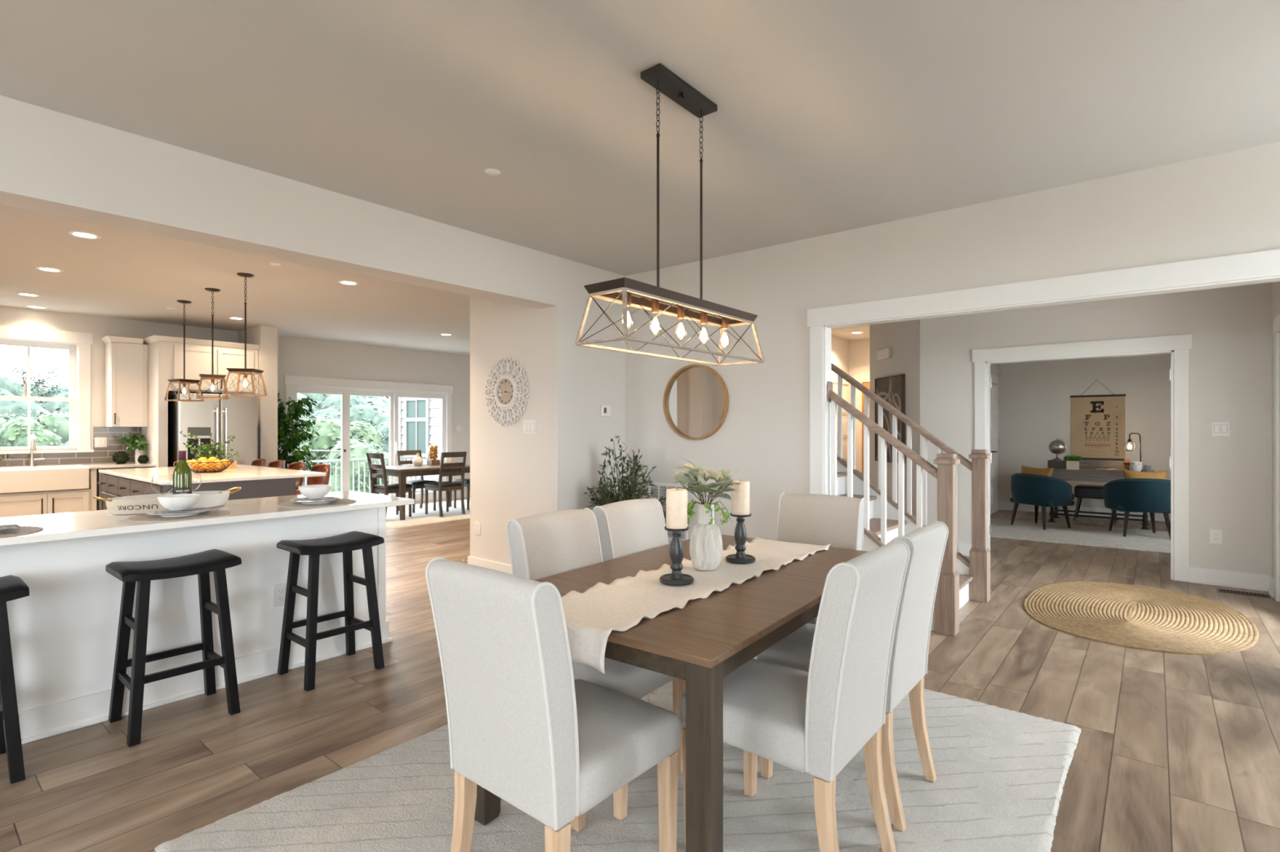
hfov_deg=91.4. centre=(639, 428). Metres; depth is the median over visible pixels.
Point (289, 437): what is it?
ficus tree
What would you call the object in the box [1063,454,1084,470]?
grass planter
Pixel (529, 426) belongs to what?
light switch
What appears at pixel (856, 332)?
recessed light
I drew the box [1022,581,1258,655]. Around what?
jute rug
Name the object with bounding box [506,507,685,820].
dining chair
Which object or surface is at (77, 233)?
recessed light
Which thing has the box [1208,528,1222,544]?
wall outlet
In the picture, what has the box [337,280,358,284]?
recessed light
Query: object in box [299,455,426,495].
deck railing
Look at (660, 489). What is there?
air vent
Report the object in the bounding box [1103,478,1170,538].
barrel chair
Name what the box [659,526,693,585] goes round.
candle holder
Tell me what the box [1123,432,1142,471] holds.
desk lamp
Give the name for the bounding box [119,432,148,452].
greenery
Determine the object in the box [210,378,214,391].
bulb
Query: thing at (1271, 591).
baseboard
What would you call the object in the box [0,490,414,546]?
countertop
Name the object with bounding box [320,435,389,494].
tree
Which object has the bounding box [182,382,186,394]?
bulb
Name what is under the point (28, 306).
recessed light
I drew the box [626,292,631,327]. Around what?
bulb
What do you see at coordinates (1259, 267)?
trim
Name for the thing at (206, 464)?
orange
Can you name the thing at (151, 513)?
dinner plate
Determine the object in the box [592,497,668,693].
dining chair
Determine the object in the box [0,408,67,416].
string lights
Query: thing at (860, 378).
trim
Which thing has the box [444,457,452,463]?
jar
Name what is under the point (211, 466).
orange
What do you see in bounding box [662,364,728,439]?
wall mirror
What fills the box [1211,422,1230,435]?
light switch
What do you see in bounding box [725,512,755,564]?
candle holder
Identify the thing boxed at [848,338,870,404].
wall
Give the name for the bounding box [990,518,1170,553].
rug
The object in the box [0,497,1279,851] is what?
floor
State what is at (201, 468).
orange
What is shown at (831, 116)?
ceiling
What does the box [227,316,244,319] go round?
recessed light
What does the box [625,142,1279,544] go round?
wall
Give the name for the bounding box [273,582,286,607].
wall outlet
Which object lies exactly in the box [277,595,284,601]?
receptacle
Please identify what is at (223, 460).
orange
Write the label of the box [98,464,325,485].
countertop
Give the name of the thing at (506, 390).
wall clock
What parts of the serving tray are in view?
handle, handle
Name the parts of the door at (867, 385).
panel, panel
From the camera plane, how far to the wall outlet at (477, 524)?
5.80 m
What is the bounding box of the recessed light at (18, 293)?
[15,292,39,297]
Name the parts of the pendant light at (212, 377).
rod, frame, chain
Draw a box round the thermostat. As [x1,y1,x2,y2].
[600,404,610,417]
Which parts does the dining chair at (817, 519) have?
seat, backrest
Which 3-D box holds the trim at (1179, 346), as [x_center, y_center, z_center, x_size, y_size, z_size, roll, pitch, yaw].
[4.181,0.255,6.034,1.720,2.160,0.156,0,0,39]
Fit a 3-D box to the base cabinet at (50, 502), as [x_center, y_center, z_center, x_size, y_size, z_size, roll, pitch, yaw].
[-6.922,1.020,7.134,0.684,0.630,0.900,0,0,39]
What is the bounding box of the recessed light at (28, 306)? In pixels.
[26,305,47,308]
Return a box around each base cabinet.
[0,488,90,517]
[0,506,392,744]
[97,473,295,510]
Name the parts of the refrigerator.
door, dispenser panel, handle, handle, door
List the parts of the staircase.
handrail, handrail, newel post, newel post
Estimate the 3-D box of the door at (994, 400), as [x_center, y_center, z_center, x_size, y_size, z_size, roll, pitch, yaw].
[5.631,0.315,9.893,0.101,2.020,0.635,0,0,39]
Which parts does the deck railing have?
rail, post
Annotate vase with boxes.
[134,448,144,463]
[689,502,723,570]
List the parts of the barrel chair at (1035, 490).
leg, leg, seat, leg, leg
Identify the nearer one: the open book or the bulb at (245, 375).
the bulb at (245, 375)
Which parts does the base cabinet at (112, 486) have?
drawer, drawer, drawer, drawer, drawer, handle, drawer, drawer, panel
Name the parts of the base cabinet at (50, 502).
door, handle, handle, door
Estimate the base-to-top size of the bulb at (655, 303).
0.138 m
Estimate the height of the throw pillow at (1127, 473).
0.350 m
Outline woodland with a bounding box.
[0,371,389,490]
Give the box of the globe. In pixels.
[1048,438,1066,460]
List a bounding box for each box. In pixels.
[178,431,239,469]
[876,347,891,359]
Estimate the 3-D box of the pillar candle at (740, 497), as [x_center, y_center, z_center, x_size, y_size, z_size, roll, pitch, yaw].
[0.429,0.291,2.665,0.078,0.150,0.078,0,0,39]
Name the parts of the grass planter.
cross frame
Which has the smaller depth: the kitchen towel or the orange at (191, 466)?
the kitchen towel
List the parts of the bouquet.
stem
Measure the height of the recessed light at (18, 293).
0.006 m
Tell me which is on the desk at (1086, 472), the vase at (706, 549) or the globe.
the globe
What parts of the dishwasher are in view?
door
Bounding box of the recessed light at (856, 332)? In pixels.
[850,331,863,333]
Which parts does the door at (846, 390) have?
panel, panel, panel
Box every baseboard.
[451,491,470,499]
[467,555,512,574]
[958,542,1271,591]
[998,501,1170,521]
[1267,574,1274,597]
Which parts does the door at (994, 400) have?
panel, panel, panel, panel, panel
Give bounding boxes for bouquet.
[673,457,741,524]
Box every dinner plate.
[0,524,19,530]
[146,507,209,516]
[289,496,341,503]
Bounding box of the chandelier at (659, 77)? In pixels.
[574,63,764,365]
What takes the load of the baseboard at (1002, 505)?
attached to the wall at (1034, 406)
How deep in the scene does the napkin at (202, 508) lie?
3.01 m
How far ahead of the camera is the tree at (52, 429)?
29.06 m
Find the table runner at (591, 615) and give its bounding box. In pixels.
[560,537,831,673]
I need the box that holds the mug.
[1129,462,1142,471]
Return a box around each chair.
[250,458,267,466]
[267,460,284,468]
[287,462,306,490]
[295,463,330,494]
[365,453,412,516]
[395,449,435,513]
[424,451,466,516]
[425,557,680,851]
[453,478,470,510]
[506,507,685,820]
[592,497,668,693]
[680,539,910,851]
[756,520,948,831]
[775,493,865,624]
[1009,473,1074,529]
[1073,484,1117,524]
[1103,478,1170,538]
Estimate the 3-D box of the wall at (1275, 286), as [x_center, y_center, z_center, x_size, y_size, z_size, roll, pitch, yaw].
[4.350,-0.040,4.022,0.113,2.750,2.780,0,0,39]
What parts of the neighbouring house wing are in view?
pane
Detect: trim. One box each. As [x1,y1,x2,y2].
[807,248,1279,494]
[831,373,849,386]
[853,373,870,473]
[972,333,1191,582]
[990,373,998,386]
[1273,314,1279,601]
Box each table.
[367,463,470,519]
[474,534,867,851]
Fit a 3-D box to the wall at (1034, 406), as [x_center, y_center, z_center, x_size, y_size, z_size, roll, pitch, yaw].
[5.863,-0.040,7.660,3.520,2.750,4.520,0,0,39]
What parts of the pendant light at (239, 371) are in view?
frame, rod, chain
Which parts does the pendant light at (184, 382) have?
rod, frame, chain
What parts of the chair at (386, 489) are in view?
leg, leg, seat frame, seat, leg, leg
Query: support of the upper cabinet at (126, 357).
attached to the wall at (296, 357)
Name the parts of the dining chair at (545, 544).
backrest, leg, seat, leg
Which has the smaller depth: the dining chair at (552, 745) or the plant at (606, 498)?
the dining chair at (552, 745)
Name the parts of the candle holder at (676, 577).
stem, dish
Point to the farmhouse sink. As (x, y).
(16, 480)
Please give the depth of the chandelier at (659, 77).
2.51 m
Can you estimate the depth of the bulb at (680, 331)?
2.59 m
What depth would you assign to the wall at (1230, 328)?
5.44 m
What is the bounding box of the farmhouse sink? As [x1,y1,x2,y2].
[0,466,88,493]
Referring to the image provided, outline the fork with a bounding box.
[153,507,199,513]
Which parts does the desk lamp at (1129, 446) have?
stem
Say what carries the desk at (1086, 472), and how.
on the floor
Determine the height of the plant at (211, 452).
0.398 m
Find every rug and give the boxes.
[155,656,1081,851]
[386,499,470,528]
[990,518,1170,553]
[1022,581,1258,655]
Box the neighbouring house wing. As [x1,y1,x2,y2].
[398,397,440,493]
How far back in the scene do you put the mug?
8.36 m
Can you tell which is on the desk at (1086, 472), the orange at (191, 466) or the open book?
the open book
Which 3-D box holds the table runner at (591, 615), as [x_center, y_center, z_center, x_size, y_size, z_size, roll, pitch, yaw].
[0.262,0.607,2.459,0.390,0.116,1.650,0,0,38]
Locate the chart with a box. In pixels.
[1070,379,1125,460]
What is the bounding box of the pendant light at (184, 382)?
[164,300,204,401]
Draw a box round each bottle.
[173,450,191,494]
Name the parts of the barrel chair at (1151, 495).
leg, leg, seat, leg, leg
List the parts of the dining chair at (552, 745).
leg, backrest, leg, leg, seat, leg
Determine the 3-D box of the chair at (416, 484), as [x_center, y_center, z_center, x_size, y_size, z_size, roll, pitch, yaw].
[-3.612,0.836,10.095,0.518,0.965,0.430,0,0,39]
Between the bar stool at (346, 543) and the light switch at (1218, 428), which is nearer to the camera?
the bar stool at (346, 543)
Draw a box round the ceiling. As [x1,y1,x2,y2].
[0,0,1279,355]
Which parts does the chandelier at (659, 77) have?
rod, chain, frame, rod, chain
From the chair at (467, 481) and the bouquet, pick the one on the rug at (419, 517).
the chair at (467, 481)
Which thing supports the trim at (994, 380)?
attached to the wall at (1034, 406)
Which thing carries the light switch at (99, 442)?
attached to the wall at (296, 357)
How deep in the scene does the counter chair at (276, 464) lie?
7.53 m
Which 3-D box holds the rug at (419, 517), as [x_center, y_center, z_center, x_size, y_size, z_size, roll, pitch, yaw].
[-3.190,1.326,10.162,2.100,0.016,2.900,0,0,39]
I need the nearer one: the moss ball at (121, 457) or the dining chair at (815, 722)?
the dining chair at (815, 722)
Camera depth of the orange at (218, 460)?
5.99 m
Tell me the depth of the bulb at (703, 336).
2.73 m
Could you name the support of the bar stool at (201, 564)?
on the floor
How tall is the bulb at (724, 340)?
0.138 m
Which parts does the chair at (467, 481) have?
leg, seat, leg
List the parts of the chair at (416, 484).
leg, leg, seat frame, seat, leg, leg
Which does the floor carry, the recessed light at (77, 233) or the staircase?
the staircase
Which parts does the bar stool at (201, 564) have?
leg, leg, seat, leg, leg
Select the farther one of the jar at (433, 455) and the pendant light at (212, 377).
the jar at (433, 455)
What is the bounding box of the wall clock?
[484,357,528,426]
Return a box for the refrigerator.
[168,393,257,466]
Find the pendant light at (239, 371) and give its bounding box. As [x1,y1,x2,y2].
[222,272,267,395]
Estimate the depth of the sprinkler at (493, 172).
3.43 m
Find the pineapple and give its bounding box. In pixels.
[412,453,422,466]
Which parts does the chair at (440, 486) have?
leg, leg, seat, seat frame, leg, leg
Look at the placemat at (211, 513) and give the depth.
2.96 m
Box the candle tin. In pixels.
[1142,465,1151,471]
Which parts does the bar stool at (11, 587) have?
leg, seat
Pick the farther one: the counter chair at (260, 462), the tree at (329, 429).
the tree at (329, 429)
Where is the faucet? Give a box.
[28,434,44,466]
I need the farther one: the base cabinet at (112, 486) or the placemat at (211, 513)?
the base cabinet at (112, 486)
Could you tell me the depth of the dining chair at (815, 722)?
1.76 m
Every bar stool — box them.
[0,575,29,783]
[105,549,241,746]
[276,531,384,691]
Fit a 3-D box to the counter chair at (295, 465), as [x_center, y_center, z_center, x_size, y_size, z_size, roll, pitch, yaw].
[-3.979,0.858,6.968,0.441,0.959,0.464,0,0,39]
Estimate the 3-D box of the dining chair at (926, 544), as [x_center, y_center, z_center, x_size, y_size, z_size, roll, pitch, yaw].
[0.797,0.832,2.355,0.583,0.974,0.442,0,0,39]
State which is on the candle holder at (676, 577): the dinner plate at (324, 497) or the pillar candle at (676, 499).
the pillar candle at (676, 499)
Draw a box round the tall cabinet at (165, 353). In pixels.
[141,335,259,467]
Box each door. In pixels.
[284,375,453,502]
[832,384,849,461]
[862,382,870,479]
[990,384,999,514]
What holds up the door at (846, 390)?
in the wall at (527, 305)
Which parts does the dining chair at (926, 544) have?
leg, seat, leg, backrest, leg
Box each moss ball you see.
[111,450,129,464]
[137,454,148,463]
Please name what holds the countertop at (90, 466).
on the base cabinet
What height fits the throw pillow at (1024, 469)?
0.348 m
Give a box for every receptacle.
[277,589,284,594]
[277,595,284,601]
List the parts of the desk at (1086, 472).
pipe leg, pipe leg, foot rail, pipe leg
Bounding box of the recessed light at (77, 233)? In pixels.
[67,231,101,239]
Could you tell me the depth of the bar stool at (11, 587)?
2.36 m
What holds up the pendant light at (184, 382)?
hanging from the ceiling
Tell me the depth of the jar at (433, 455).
10.03 m
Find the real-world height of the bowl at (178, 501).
0.069 m
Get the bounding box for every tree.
[0,412,69,447]
[9,362,62,404]
[277,391,320,471]
[297,415,386,478]
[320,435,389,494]
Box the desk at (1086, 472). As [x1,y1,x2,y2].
[1047,459,1154,529]
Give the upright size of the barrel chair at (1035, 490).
0.722 m
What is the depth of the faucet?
7.30 m
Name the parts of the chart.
cord, wooden rail, wooden rail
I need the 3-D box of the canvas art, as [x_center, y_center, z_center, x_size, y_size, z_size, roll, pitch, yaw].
[2.994,-0.115,7.503,0.046,1.030,0.650,0,0,-6]
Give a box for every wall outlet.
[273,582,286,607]
[475,521,479,535]
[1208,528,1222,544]
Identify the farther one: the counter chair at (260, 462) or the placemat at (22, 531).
the counter chair at (260, 462)
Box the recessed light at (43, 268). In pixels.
[35,266,63,272]
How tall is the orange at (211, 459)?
0.078 m
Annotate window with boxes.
[0,324,93,453]
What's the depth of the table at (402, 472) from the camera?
9.30 m
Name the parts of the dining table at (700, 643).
leg, leg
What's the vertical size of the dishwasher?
0.810 m
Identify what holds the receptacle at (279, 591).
attached to the wall outlet at (279, 590)
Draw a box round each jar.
[426,444,439,465]
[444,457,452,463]
[1123,458,1130,470]
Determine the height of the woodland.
13.874 m
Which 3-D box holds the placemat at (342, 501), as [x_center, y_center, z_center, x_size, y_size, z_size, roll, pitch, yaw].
[-1.823,0.419,3.536,0.400,0.004,0.400,0,0,39]
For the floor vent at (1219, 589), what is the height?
0.005 m
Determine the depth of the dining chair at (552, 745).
1.56 m
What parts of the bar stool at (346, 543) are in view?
leg, leg, seat, leg, leg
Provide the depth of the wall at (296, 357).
9.55 m
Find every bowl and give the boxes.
[157,493,199,511]
[186,459,235,472]
[297,484,332,498]
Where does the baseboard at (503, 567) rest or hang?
attached to the wall at (527, 305)
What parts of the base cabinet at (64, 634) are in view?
baseboard, corner post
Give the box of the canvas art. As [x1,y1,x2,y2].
[875,373,905,463]
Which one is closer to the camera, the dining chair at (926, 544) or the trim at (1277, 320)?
the dining chair at (926, 544)
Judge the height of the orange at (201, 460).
0.078 m
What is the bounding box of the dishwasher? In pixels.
[96,466,153,510]
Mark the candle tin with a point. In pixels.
(1145, 468)
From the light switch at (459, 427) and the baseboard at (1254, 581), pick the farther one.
the light switch at (459, 427)
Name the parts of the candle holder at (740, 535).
stem, dish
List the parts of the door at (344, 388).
sliding panel, sliding panel, handle, sliding panel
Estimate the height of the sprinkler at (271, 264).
0.008 m
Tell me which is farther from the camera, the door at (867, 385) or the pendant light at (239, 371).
the door at (867, 385)
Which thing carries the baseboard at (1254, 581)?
attached to the wall at (1230, 328)
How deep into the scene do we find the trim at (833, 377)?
9.57 m
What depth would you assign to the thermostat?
5.54 m
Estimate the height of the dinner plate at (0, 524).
0.020 m
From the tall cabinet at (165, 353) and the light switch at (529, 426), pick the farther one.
the tall cabinet at (165, 353)
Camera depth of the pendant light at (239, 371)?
5.72 m
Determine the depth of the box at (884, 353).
7.59 m
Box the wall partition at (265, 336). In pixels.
[238,325,277,466]
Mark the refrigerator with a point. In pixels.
(236, 416)
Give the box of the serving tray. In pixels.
[93,487,240,507]
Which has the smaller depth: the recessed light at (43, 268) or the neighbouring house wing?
the recessed light at (43, 268)
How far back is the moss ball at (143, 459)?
7.87 m
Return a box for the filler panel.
[88,468,96,511]
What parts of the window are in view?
sash, sash, sill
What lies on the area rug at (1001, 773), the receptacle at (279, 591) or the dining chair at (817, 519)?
the dining chair at (817, 519)
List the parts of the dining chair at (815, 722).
leg, seat, leg, leg, backrest, leg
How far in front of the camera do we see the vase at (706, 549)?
2.47 m
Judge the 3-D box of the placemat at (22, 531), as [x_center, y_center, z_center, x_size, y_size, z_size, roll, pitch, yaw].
[-2.646,0.419,2.482,0.400,0.004,0.400,0,0,39]
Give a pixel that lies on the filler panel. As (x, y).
(92, 472)
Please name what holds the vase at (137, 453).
on the countertop at (90, 466)
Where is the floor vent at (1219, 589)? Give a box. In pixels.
[1217,588,1271,598]
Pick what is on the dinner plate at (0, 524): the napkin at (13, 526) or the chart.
the napkin at (13, 526)
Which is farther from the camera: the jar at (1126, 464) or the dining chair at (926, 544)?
the jar at (1126, 464)
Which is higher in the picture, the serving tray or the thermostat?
the thermostat
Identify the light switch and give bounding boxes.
[94,437,106,447]
[457,425,461,431]
[523,420,536,434]
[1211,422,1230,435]
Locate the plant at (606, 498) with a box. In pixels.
[583,434,671,536]
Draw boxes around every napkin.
[0,524,19,528]
[154,507,217,514]
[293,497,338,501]
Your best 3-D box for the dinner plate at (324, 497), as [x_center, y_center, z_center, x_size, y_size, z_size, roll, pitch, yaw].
[-1.839,0.408,3.549,0.261,0.020,0.262,0,0,39]
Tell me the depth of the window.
7.69 m
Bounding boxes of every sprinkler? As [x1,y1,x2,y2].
[269,262,280,266]
[484,168,500,176]
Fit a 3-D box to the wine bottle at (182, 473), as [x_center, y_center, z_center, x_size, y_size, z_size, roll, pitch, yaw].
[-2.439,0.264,3.331,0.084,0.296,0.084,0,0,39]
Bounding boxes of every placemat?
[0,526,43,537]
[128,510,230,521]
[276,498,356,507]
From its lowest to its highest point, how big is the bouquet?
0.265 m
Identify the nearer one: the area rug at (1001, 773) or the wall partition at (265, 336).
the area rug at (1001, 773)
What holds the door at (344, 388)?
in the wall at (296, 357)
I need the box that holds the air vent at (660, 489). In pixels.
[647,482,688,541]
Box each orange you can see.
[188,460,199,468]
[195,463,205,471]
[198,457,207,462]
[200,460,210,468]
[207,463,215,471]
[208,457,217,463]
[213,459,222,467]
[222,459,230,466]
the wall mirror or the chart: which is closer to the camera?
the wall mirror
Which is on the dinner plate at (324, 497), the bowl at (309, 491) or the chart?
the bowl at (309, 491)
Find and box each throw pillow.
[1020,465,1053,476]
[1121,469,1167,479]
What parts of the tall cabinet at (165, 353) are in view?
door, crown moulding, door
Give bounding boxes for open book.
[1095,468,1119,471]
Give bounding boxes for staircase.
[826,362,991,636]
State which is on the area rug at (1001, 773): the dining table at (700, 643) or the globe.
the dining table at (700, 643)
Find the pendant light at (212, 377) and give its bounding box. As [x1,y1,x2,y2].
[195,288,229,399]
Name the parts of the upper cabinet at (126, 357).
crown moulding, door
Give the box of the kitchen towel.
[105,497,167,514]
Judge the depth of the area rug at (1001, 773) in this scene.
2.20 m
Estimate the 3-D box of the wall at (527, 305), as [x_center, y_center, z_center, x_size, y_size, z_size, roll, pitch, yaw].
[-1.803,-0.040,4.702,1.200,2.750,14.970,0,0,39]
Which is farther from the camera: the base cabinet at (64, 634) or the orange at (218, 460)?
the orange at (218, 460)
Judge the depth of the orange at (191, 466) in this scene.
5.90 m
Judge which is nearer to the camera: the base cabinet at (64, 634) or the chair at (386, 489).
the base cabinet at (64, 634)
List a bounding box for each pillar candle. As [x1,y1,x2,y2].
[666,487,687,528]
[731,480,749,515]
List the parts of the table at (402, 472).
leg, leg, leg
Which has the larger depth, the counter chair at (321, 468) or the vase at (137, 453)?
the vase at (137, 453)
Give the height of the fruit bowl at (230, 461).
0.108 m
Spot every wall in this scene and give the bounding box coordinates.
[0,95,848,564]
[0,306,470,492]
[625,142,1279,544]
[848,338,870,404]
[870,282,1271,574]
[990,353,1170,508]
[1271,281,1279,602]
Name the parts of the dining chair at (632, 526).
backrest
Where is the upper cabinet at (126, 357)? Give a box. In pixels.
[100,335,147,426]
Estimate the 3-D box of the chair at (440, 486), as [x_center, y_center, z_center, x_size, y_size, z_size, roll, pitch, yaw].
[-3.006,0.836,9.655,0.518,0.965,0.430,0,0,39]
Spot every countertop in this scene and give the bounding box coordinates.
[0,462,155,469]
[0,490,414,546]
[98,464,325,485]
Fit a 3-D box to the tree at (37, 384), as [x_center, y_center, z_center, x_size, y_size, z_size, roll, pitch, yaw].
[-42.895,0.104,44.387,4.289,9.475,2.963,0,0,39]
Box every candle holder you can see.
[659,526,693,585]
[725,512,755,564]
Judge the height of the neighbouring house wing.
7.700 m
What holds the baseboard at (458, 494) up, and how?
attached to the wall at (296, 357)

